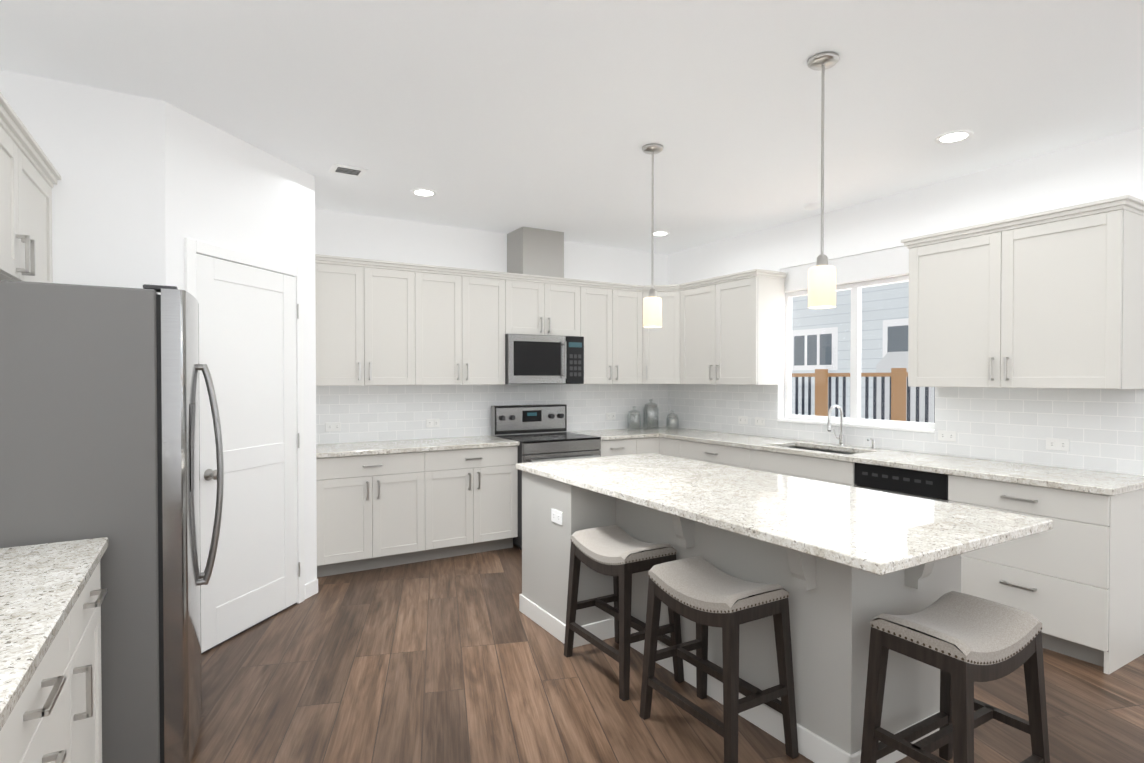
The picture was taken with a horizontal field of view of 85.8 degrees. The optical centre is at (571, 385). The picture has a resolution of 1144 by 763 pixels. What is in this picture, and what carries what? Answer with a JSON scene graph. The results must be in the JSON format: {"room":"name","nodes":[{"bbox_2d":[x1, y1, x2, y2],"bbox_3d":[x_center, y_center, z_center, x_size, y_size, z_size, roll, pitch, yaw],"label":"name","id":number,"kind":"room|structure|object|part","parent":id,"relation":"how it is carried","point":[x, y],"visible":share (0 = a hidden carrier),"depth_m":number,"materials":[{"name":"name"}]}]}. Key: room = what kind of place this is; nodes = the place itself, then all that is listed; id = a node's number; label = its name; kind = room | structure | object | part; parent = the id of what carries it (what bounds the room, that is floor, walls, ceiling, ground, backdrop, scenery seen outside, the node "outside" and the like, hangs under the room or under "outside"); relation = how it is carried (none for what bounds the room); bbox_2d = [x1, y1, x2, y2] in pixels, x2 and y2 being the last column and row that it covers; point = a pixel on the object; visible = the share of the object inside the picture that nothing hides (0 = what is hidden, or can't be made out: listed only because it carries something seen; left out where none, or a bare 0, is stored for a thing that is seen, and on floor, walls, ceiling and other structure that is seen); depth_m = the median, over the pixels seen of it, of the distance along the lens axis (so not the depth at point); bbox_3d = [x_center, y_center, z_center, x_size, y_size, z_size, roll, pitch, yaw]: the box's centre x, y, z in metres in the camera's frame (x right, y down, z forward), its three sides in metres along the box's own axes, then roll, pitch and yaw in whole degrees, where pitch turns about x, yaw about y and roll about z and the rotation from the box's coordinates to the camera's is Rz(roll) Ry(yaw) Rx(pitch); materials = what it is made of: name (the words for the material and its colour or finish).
{"room":"kitchen","nodes":[
{"label":"kitchen","id":0,"kind":"room"},
{"bbox_2d":[0,70,1143,583],"bbox_3d":[1.008,0.026,1.640,5.570,2.778,9.010,0,1,-31],"label":"wall","id":1,"kind":"structure","parent":0,"point":[142,188],"depth_m":3.57,"materials":[{"name":"white paint"}]},
{"bbox_2d":[0,92,60,282],"bbox_3d":[-2.156,-0.665,2.181,0.366,0.548,1.194,0,1,-31],"label":"upper cabinet","id":2,"kind":"object","parent":1,"relation":"attached to","point":[30,175],"visible":0.9,"depth_m":2.30,"materials":[{"name":"grey paint"}]},
{"bbox_2d":[184,238,304,653],"bbox_3d":[-1.817,0.322,3.527,0.763,2.141,0.889,0,1,13],"label":"pantry door","id":3,"kind":"structure","parent":1,"relation":"in","point":[250,340],"depth_m":3.52,"materials":[{"name":"white wood"}]},
{"bbox_3d":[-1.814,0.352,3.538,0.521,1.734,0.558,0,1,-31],"label":"pantry door handle","id":4,"kind":"part","parent":3,"relation":"part of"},
{"bbox_2d":[305,579,317,598],"bbox_3d":[1.221,1.372,1.297,5.248,0.095,7.851,0,1,-31],"label":"baseboard","id":5,"kind":"structure","parent":1,"relation":"attached to","point":[311,588],"depth_m":4.05,"materials":[{"name":"white"}]},
{"bbox_2d":[315,255,426,385],"bbox_3d":[-1.660,-0.480,4.898,0.854,0.950,0.346,0,1,-31],"label":"upper cabinet","id":6,"kind":"object","parent":1,"relation":"attached to","point":[380,322],"depth_m":4.75,"materials":[{"name":"grey paint"}]},
{"bbox_2d":[423,267,514,384],"bbox_3d":[-1.006,-0.484,5.286,0.915,0.950,0.346,0,1,-31],"label":"upper cabinet","id":7,"kind":"object","parent":1,"relation":"attached to","point":[470,314],"depth_m":5.16,"materials":[{"name":"grey paint"}]},
{"bbox_2d":[316,384,667,443],"bbox_3d":[-0.541,0.219,5.770,3.660,0.466,0.009,0,1,-31],"label":"tile backsplash","id":8,"kind":"structure","parent":1,"relation":"attached to","point":[365,413],"depth_m":5.47,"materials":[{"name":"white tile"}]},
{"bbox_2d":[325,422,340,431],"bbox_3d":[-1.919,0.330,4.944,0.118,0.072,0.007,0,1,-31],"label":"electrical outlet","id":9,"kind":"object","parent":8,"relation":"attached to","point":[333,426],"visible":1,"depth_m":4.94,"materials":[{"name":"white plastic"}]},
{"bbox_2d":[426,419,438,426],"bbox_3d":[-1.214,0.325,5.363,0.118,0.072,0.007,0,1,-31],"label":"electrical outlet","id":10,"kind":"object","parent":8,"relation":"attached to","point":[432,422],"visible":1,"depth_m":5.36,"materials":[{"name":"white plastic"}]},
{"bbox_2d":[606,413,615,419],"bbox_3d":[0.399,0.314,6.320,0.118,0.072,0.007,0,1,-31],"label":"electrical outlet","id":11,"kind":"object","parent":8,"relation":"attached to","point":[610,416],"visible":1,"depth_m":6.32,"materials":[{"name":"white plastic"}]},
{"bbox_2d":[507,227,566,278],"bbox_3d":[-0.339,-1.196,5.683,0.420,0.427,0.331,0,1,-31],"label":"cover","id":12,"kind":"object","parent":1,"relation":"attached to","point":[530,251],"depth_m":5.54,"materials":[{"name":"grey paint"}]},
{"bbox_2d":[515,275,574,335],"bbox_3d":[-0.338,-0.710,5.681,0.765,0.508,0.346,0,1,-31],"label":"upper cabinet","id":13,"kind":"object","parent":1,"relation":"attached to","point":[543,306],"depth_m":5.53,"materials":[{"name":"grey paint"}]},
{"bbox_2d":[505,334,583,384],"bbox_3d":[-0.308,-0.233,5.638,0.761,0.438,0.458,0,1,-31],"label":"microwave","id":14,"kind":"object","parent":13,"relation":"attached to","point":[541,359],"visible":0.98,"depth_m":5.46,"materials":[{"name":"grey metal"}]},
{"bbox_2d":[575,279,638,383],"bbox_3d":[0.308,-0.494,6.043,0.837,0.950,0.387,0,1,-31],"label":"upper cabinet","id":15,"kind":"object","parent":1,"relation":"attached to","point":[606,314],"depth_m":5.89,"materials":[{"name":"grey paint"}]},
{"bbox_2d":[639,284,682,383],"bbox_3d":[0.927,-0.496,6.248,0.670,0.950,0.668,0,1,-31],"label":"upper cabinet","id":16,"kind":"object","parent":1,"relation":"attached to","point":[658,347],"depth_m":6.05,"materials":[{"name":"grey paint"}]},
{"bbox_2d":[679,271,785,384],"bbox_3d":[1.421,-0.489,5.693,0.388,0.950,1.022,0,1,-31],"label":"upper cabinet","id":17,"kind":"object","parent":1,"relation":"attached to","point":[732,327],"depth_m":5.40,"materials":[{"name":"grey paint"}]},
{"bbox_2d":[777,246,934,432],"bbox_3d":[2.209,-0.349,4.854,0.147,1.335,1.352,0,1,-31],"label":"window","id":18,"kind":"structure","parent":1,"relation":"in","point":[855,274],"depth_m":4.85,"materials":[{"name":"white"}]},
{"bbox_2d":[668,384,1143,475],"bbox_3d":[2.075,0.229,4.975,0.008,0.466,4.049,0,1,-31],"label":"tile backsplash","id":19,"kind":"structure","parent":1,"relation":"attached to","point":[1102,429],"depth_m":3.93,"materials":[{"name":"white tile"}]},
{"bbox_2d":[738,416,747,423],"bbox_3d":[1.600,0.320,5.759,0.007,0.072,0.118,0,1,-31],"label":"electrical outlet","id":20,"kind":"object","parent":19,"relation":"attached to","point":[742,419],"visible":1,"depth_m":5.75,"materials":[{"name":"white plastic"}]},
{"bbox_2d":[755,417,764,425],"bbox_3d":[1.705,0.323,5.583,0.007,0.072,0.118,0,1,-31],"label":"electrical outlet","id":21,"kind":"object","parent":19,"relation":"attached to","point":[759,420],"visible":1,"depth_m":5.58,"materials":[{"name":"white plastic"}]},
{"bbox_2d":[938,430,955,441],"bbox_3d":[2.543,0.340,4.173,0.007,0.072,0.118,0,1,-31],"label":"electrical outlet","id":22,"kind":"object","parent":19,"relation":"attached to","point":[944,435],"visible":1,"depth_m":4.17,"materials":[{"name":"white plastic"}]},
{"bbox_2d":[1046,438,1069,450],"bbox_3d":[2.864,0.346,3.631,0.007,0.072,0.118,0,1,-31],"label":"electrical outlet","id":23,"kind":"object","parent":19,"relation":"attached to","point":[1058,444],"visible":1,"depth_m":3.63,"materials":[{"name":"white plastic"}]},
{"bbox_2d":[901,195,1143,388],"bbox_3d":[2.629,-0.473,3.662,0.386,0.968,1.168,0,1,-31],"label":"upper cabinet","id":24,"kind":"object","parent":1,"relation":"attached to","point":[1054,298],"visible":1,"depth_m":3.44,"materials":[{"name":"grey paint"}]},
{"bbox_2d":[0,0,1143,254],"bbox_3d":[1.008,-1.413,1.623,5.570,0.100,9.010,0,1,-31],"label":"ceiling","id":25,"kind":"structure","parent":0,"point":[502,116],"depth_m":2.88,"materials":[{"name":"white paint"}]},
{"bbox_2d":[329,164,366,176],"bbox_3d":[-1.445,-1.385,3.970,0.210,0.011,0.170,0,1,-31],"label":"ceiling vent","id":26,"kind":"object","parent":25,"relation":"in","point":[347,170],"visible":1,"depth_m":3.96,"materials":[{"name":"white metal"}]},
{"bbox_2d":[411,189,436,196],"bbox_3d":[-1.069,-1.393,4.443,0.184,0.006,0.184,0,1,-31],"label":"recessed light","id":27,"kind":"object","parent":25,"relation":"in","point":[424,192],"visible":1,"depth_m":4.43,"materials":[{"name":"white"}]},
{"bbox_2d":[642,143,662,327],"bbox_3d":[0.469,-0.864,3.583,0.124,1.042,0.124,0,1,-31],"label":"pendant light","id":28,"kind":"object","parent":25,"relation":"hanging from","point":[652,309],"visible":1,"depth_m":3.56,"materials":[{"name":"white glass"}]},
{"bbox_2d":[650,231,669,235],"bbox_3d":[0.812,-1.408,5.700,0.184,0.006,0.184,0,1,-31],"label":"recessed light","id":29,"kind":"object","parent":25,"relation":"in","point":[660,233],"visible":0.77,"depth_m":5.68,"materials":[{"name":"white plastic"}]},
{"bbox_2d":[807,52,838,308],"bbox_3d":[1.056,-0.852,2.595,0.124,1.042,0.124,0,1,-31],"label":"pendant light","id":30,"kind":"object","parent":25,"relation":"hanging from","point":[822,284],"visible":1,"depth_m":2.57,"materials":[{"name":"white glass"}]},
{"bbox_2d":[935,130,972,143],"bbox_3d":[2.122,-1.381,3.419,0.184,0.006,0.184,0,1,-31],"label":"recessed light","id":31,"kind":"object","parent":25,"relation":"in","point":[954,136],"visible":0.96,"depth_m":3.42,"materials":[{"name":"white plastic"}]},
{"bbox_2d":[190,544,1143,762],"bbox_3d":[1.008,1.465,1.657,5.570,0.100,9.010,0,1,-31],"label":"floor","id":32,"kind":"structure","parent":0,"point":[460,659],"depth_m":2.79,"materials":[{"name":"brown wood"}]},
{"bbox_2d":[0,589,83,762],"bbox_3d":[-1.343,0.984,1.078,0.617,0.876,0.884,0,1,-31],"label":"base cabinet","id":33,"kind":"object","parent":32,"relation":"on","point":[55,716],"depth_m":1.38,"materials":[{"name":"grey paint"}]},
{"bbox_2d":[0,537,107,730],"bbox_3d":[-0.846,0.537,0.264,0.629,0.035,3.743,0,1,-31],"label":"countertop","id":34,"kind":"structure","parent":33,"relation":"on","point":[42,586],"depth_m":1.47,"materials":[{"name":"stone"}]},
{"bbox_2d":[84,561,106,762],"bbox_3d":[-1.672,0.977,1.632,0.617,0.876,0.530,0,1,-31],"label":"base cabinet","id":35,"kind":"object","parent":32,"relation":"on","point":[94,596],"depth_m":1.89,"materials":[{"name":"grey paint"}]},
{"bbox_2d":[0,280,223,762],"bbox_3d":[-1.896,0.528,2.375,0.962,1.757,0.910,0,1,-31],"label":"refrigerator","id":36,"kind":"object","parent":32,"relation":"on","point":[99,415],"visible":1,"depth_m":2.08,"materials":[{"name":"grey metal"}]},
{"bbox_2d":[316,451,435,576],"bbox_3d":[-1.597,0.939,4.807,0.852,0.876,0.597,0,1,-31],"label":"base cabinet","id":37,"kind":"object","parent":32,"relation":"on","point":[380,510],"depth_m":4.55,"materials":[{"name":"grey paint"}]},
{"bbox_2d":[316,435,519,457],"bbox_3d":[-1.272,0.480,4.967,1.579,0.035,0.629,0,1,-31],"label":"countertop","id":38,"kind":"structure","parent":37,"relation":"on","point":[378,447],"depth_m":4.82,"materials":[{"name":"stone"}]},
{"bbox_2d":[436,446,517,558],"bbox_3d":[-0.972,0.934,5.179,0.852,0.876,0.597,0,1,-31],"label":"base cabinet","id":39,"kind":"object","parent":32,"relation":"on","point":[477,488],"depth_m":4.96,"materials":[{"name":"grey paint"}]},
{"bbox_2d":[491,404,600,549],"bbox_3d":[-0.227,0.776,5.513,0.763,1.185,0.738,0,1,-31],"label":"range","id":40,"kind":"object","parent":32,"relation":"on","point":[539,433],"visible":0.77,"depth_m":5.57,"materials":[{"name":"grey metal"}]},
{"bbox_2d":[600,438,639,456],"bbox_3d":[0.255,0.926,5.908,0.460,0.876,0.597,0,1,-31],"label":"base cabinet","id":41,"kind":"object","parent":32,"relation":"on","point":[621,446],"depth_m":5.66,"materials":[{"name":"grey paint"}]},
{"bbox_2d":[567,428,654,440],"bbox_3d":[0.356,0.469,5.932,0.660,0.035,0.633,0,1,-31],"label":"countertop","id":42,"kind":"structure","parent":41,"relation":"on","point":[609,434],"depth_m":5.84,"materials":[{"name":"stone"}]},
{"bbox_2d":[564,525,683,700],"bbox_3d":[0.244,1.071,3.049,0.353,0.655,0.531,0,1,-31],"label":"stool","id":43,"kind":"object","parent":32,"relation":"on","point":[621,556],"visible":0.96,"depth_m":2.92,"materials":[{"name":"wood"}]},
{"bbox_2d":[640,437,659,453],"bbox_3d":[0.541,0.924,6.077,0.328,0.876,0.597,0,1,-31],"label":"base cabinet","id":44,"kind":"object","parent":32,"relation":"on","point":[647,445],"depth_m":5.84,"materials":[{"name":"grey paint"}]},
{"bbox_2d":[659,437,678,456],"bbox_3d":[1.185,0.926,5.902,0.597,0.876,0.362,0,1,-31],"label":"base cabinet","id":45,"kind":"object","parent":32,"relation":"on","point":[667,446],"depth_m":5.77,"materials":[{"name":"grey paint"}]},
{"bbox_2d":[639,556,798,762],"bbox_3d":[0.574,1.078,2.471,0.353,0.655,0.531,0,1,-31],"label":"stool","id":46,"kind":"object","parent":32,"relation":"on","point":[702,592],"visible":1,"depth_m":2.34,"materials":[{"name":"wood"}]},
{"bbox_2d":[519,471,960,762],"bbox_3d":[0.692,0.960,3.121,1.064,0.876,2.197,0,1,-31],"label":"kitchen island","id":47,"kind":"object","parent":32,"relation":"on","point":[835,608],"visible":0.42,"depth_m":2.47,"materials":[{"name":"grey paint"}]},
{"bbox_2d":[516,453,1052,575],"bbox_3d":[0.715,0.504,3.031,1.051,0.035,2.390,0,1,-31],"label":"island countertop","id":48,"kind":"structure","parent":47,"relation":"on","point":[881,533],"depth_m":2.44,"materials":[{"name":"stone"}]},
{"bbox_2d":[679,440,806,478],"bbox_3d":[1.477,0.932,5.410,0.597,0.876,0.906,0,1,-31],"label":"base cabinet","id":49,"kind":"object","parent":32,"relation":"on","point":[792,465],"depth_m":4.95,"materials":[{"name":"grey paint"}]},
{"bbox_2d":[854,463,949,502],"bbox_3d":[2.269,0.950,4.005,0.636,0.873,0.602,0,1,-31],"label":"dishwasher","id":50,"kind":"object","parent":32,"relation":"on","point":[922,484],"visible":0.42,"depth_m":3.84,"materials":[{"name":"black"}]},
{"bbox_2d":[860,591,1049,762],"bbox_3d":[1.283,1.083,2.061,0.531,0.655,0.353,0,1,-31],"label":"stool","id":51,"kind":"object","parent":32,"relation":"on","point":[963,642],"visible":1,"depth_m":2.03,"materials":[{"name":"fabric"}]},
{"bbox_2d":[948,475,1143,673],"bbox_3d":[2.648,0.955,3.439,0.597,0.876,0.747,0,1,-31],"label":"base cabinet","id":52,"kind":"object","parent":32,"relation":"on","point":[1072,581],"depth_m":3.13,"materials":[{"name":"grey paint"}]},
{"bbox_2d":[631,426,1143,495],"bbox_3d":[1.791,0.482,4.804,0.655,0.035,4.039,0,1,-31],"label":"countertop","id":53,"kind":"structure","parent":52,"relation":"on","point":[1097,482],"depth_m":3.80,"materials":[{"name":"stone"}]},
{"bbox_2d":[627,406,640,429],"bbox_3d":[0.638,0.328,6.328,0.136,0.236,0.136,0,1,-31],"label":"canister","id":54,"kind":"object","parent":53,"relation":"on","point":[629,423],"visible":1,"depth_m":6.30,"materials":[{"name":"clear glass"}]},
{"bbox_2d":[643,400,658,428],"bbox_3d":[0.824,0.291,6.426,0.160,0.306,0.160,0,1,-31],"label":"canister","id":55,"kind":"object","parent":53,"relation":"on","point":[646,422],"visible":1,"depth_m":6.40,"materials":[{"name":"clear glass"}]},
{"bbox_2d":[666,410,678,428],"bbox_3d":[1.045,0.347,6.407,0.128,0.196,0.128,0,1,-31],"label":"canister","id":56,"kind":"object","parent":53,"relation":"on","point":[671,422],"visible":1,"depth_m":6.37,"materials":[{"name":"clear glass"}]},
{"bbox_2d":[788,446,855,453],"bbox_3d":[1.865,0.603,4.649,0.396,0.200,0.751,0,1,-31],"label":"sink","id":57,"kind":"object","parent":53,"relation":"in","point":[822,450],"depth_m":4.84,"materials":[{"name":"silver metal"}]},
{"bbox_2d":[827,405,844,445],"bbox_3d":[2.026,0.304,4.766,0.191,0.320,0.096,0,1,-31],"label":"faucet","id":58,"kind":"object","parent":53,"relation":"on","point":[840,437],"visible":1,"depth_m":4.77,"materials":[{"name":"silver metal"}]},
{"bbox_2d":[867,438,876,448],"bbox_3d":[2.212,0.426,4.541,0.091,0.082,0.040,0,1,-31],"label":"soap dispenser","id":59,"kind":"object","parent":53,"relation":"on","point":[873,444],"visible":1,"depth_m":4.54,"materials":[{"name":"silver metal"}]},
{"label":"outside","id":60,"kind":"structure","parent":0,"visible":0},
{"bbox_3d":[4.381,2.827,13.049,11.830,0.100,34.000,0,1,-31],"label":"ground","id":61,"kind":"structure","parent":60,"visible":0},
{"bbox_2d":[792,281,908,424],"bbox_3d":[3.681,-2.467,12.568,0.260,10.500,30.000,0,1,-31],"label":"house","id":62,"kind":"structure","parent":61,"relation":"on","point":[895,317],"depth_m":10.67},
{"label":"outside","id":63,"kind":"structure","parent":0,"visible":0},
{"bbox_2d":[792,368,934,426],"bbox_3d":[2.618,0.394,6.737,2.120,1.180,9.028,0,1,-31],"label":"railing","id":64,"kind":"object","parent":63,"point":[826,382],"depth_m":7.16,"materials":[{"name":"brown wood"}]}
]}

